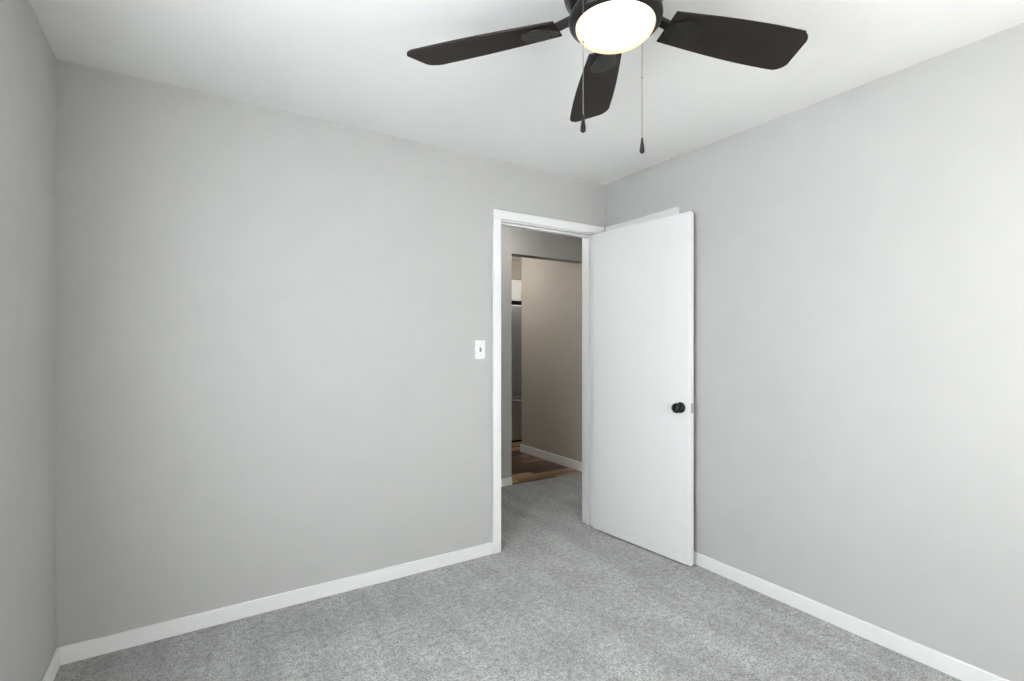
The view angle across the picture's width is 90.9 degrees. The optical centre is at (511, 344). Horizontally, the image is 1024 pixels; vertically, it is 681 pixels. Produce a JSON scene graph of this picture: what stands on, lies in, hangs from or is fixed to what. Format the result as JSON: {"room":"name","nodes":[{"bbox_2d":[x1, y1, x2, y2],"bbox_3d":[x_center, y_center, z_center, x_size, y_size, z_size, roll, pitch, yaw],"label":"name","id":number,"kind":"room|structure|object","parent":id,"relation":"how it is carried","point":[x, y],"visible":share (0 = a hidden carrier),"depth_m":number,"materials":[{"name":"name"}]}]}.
{"room":"empty bedroom","nodes":[
{"label":"empty bedroom","id":0,"kind":"room"},
{"bbox_2d":[0,0,55,680],"bbox_3d":[-0.987,0.070,0.593,0.120,2.420,3.285,0,0,-32],"label":"wall","id":1,"kind":"structure","parent":0,"point":[27,353],"depth_m":1.66,"materials":[{"name":"grey paint"}]},
{"bbox_2d":[42,645,65,680],"bbox_3d":[-0.964,1.244,0.679,0.013,0.072,3.165,0,0,-32],"label":"baseboard","id":2,"kind":"structure","parent":1,"relation":"attached to","point":[58,659],"depth_m":1.96,"materials":[{"name":"white wood"}]},
{"bbox_2d":[56,59,604,647],"bbox_3d":[-0.611,0.070,2.851,3.180,2.420,0.120,0,0,-32],"label":"wall","id":3,"kind":"structure","parent":0,"point":[272,371],"depth_m":2.40,"materials":[{"name":"grey paint"}]},
{"bbox_2d":[66,542,492,663],"bbox_3d":[-0.954,1.244,2.553,1.980,0.072,0.013,0,0,-32],"label":"baseboard","id":4,"kind":"structure","parent":3,"relation":"attached to","point":[98,646],"depth_m":2.39,"materials":[{"name":"white wood"}]},
{"bbox_2d":[475,340,484,358],"bbox_3d":[-0.188,0.030,3.037,0.070,0.115,0.020,0,0,-32],"label":"switch plate","id":5,"kind":"object","parent":3,"relation":"attached to","point":[479,349],"visible":1,"depth_m":3.04,"materials":[{"name":"white plastic"}]},
{"bbox_2d":[492,206,679,553],"bbox_3d":[0.459,0.224,3.154,1.050,2.112,0.794,0,0,-32],"label":"door frame","id":6,"kind":"structure","parent":3,"relation":"attached to","point":[498,215],"depth_m":3.31,"materials":[{"name":"white wood"}]},
{"bbox_2d":[593,211,693,565],"bbox_3d":[0.817,0.252,3.206,0.140,2.033,0.780,0,0,-32],"label":"door","id":7,"kind":"structure","parent":3,"relation":"in","point":[643,384],"depth_m":3.13,"materials":[{"name":"white wood"}]},
{"bbox_2d":[54,472,960,680],"bbox_3d":[1.017,1.305,2.659,5.720,0.050,4.618,0,0,-32],"label":"floor","id":8,"kind":"structure","parent":0,"point":[556,588],"depth_m":2.25,"materials":[{"name":"grey carpet"}]},
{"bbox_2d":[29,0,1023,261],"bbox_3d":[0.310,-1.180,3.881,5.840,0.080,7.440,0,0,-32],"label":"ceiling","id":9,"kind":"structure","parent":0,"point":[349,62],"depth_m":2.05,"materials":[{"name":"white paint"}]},
{"bbox_2d":[407,0,807,153],"bbox_3d":[0.330,-0.857,1.423,1.266,0.566,1.231,0,0,-32],"label":"fan","id":10,"kind":"object","parent":9,"relation":"hanging from","point":[608,32],"visible":1,"depth_m":1.54,"materials":[{"name":"black wood"}]},
{"bbox_2d":[501,226,581,478],"bbox_3d":[-0.526,0.070,4.343,2.884,2.420,0.120,0,0,-32],"label":"wall","id":11,"kind":"structure","parent":0,"point":[518,242],"depth_m":4.60,"materials":[{"name":"grey paint"}]},
{"bbox_2d":[501,477,511,486],"bbox_3d":[-0.854,1.244,4.055,2.023,0.072,0.013,0,0,-32],"label":"baseboard","id":12,"kind":"structure","parent":11,"relation":"attached to","point":[505,481],"depth_m":4.56,"materials":[{"name":"white wood"}]},
{"bbox_2d":[512,441,581,484],"bbox_3d":[-0.485,1.304,5.970,4.700,0.052,2.822,0,0,-32],"label":"floor","id":13,"kind":"structure","parent":0,"point":[527,467],"depth_m":5.21,"materials":[{"name":"brown wood"}]},
{"bbox_2d":[512,305,521,441],"bbox_3d":[0.113,0.380,7.042,0.900,1.800,0.816,0,0,-32],"label":"fridge","id":14,"kind":"object","parent":13,"relation":"on","point":[516,373],"visible":0.21,"depth_m":6.60,"materials":[{"name":"metal"}]},
{"bbox_2d":[512,257,581,461],"bbox_3d":[-0.224,0.070,5.559,4.940,2.420,4.035,0,0,-32],"label":"wall","id":15,"kind":"structure","parent":0,"point":[551,356],"depth_m":5.52,"materials":[{"name":"paint"}]},
{"bbox_2d":[512,279,521,304],"bbox_3d":[-0.085,-0.743,7.339,0.925,0.294,0.940,0,0,-32],"label":"upper cabinet","id":16,"kind":"object","parent":15,"relation":"attached to","point":[516,292],"visible":0.06,"depth_m":6.87,"materials":[{"name":"white"}]},
{"bbox_2d":[520,444,581,470],"bbox_3d":[0.715,1.234,5.092,0.038,0.092,2.240,0,0,-32],"label":"baseboard","id":17,"kind":"structure","parent":15,"relation":"attached to","point":[551,457],"depth_m":5.50,"materials":[{"name":"white wood"}]},
{"bbox_2d":[605,23,1023,680],"bbox_3d":[1.594,0.070,2.236,0.120,2.420,3.285,0,0,-32],"label":"wall","id":18,"kind":"structure","parent":0,"point":[859,351],"depth_m":2.17,"materials":[{"name":"grey paint"}]},
{"bbox_2d":[694,551,1008,680],"bbox_3d":[1.674,1.244,1.987,0.013,0.072,2.479,0,0,-32],"label":"baseboard","id":19,"kind":"structure","parent":18,"relation":"attached to","point":[899,644],"depth_m":2.22,"materials":[{"name":"white wood"}]}
]}

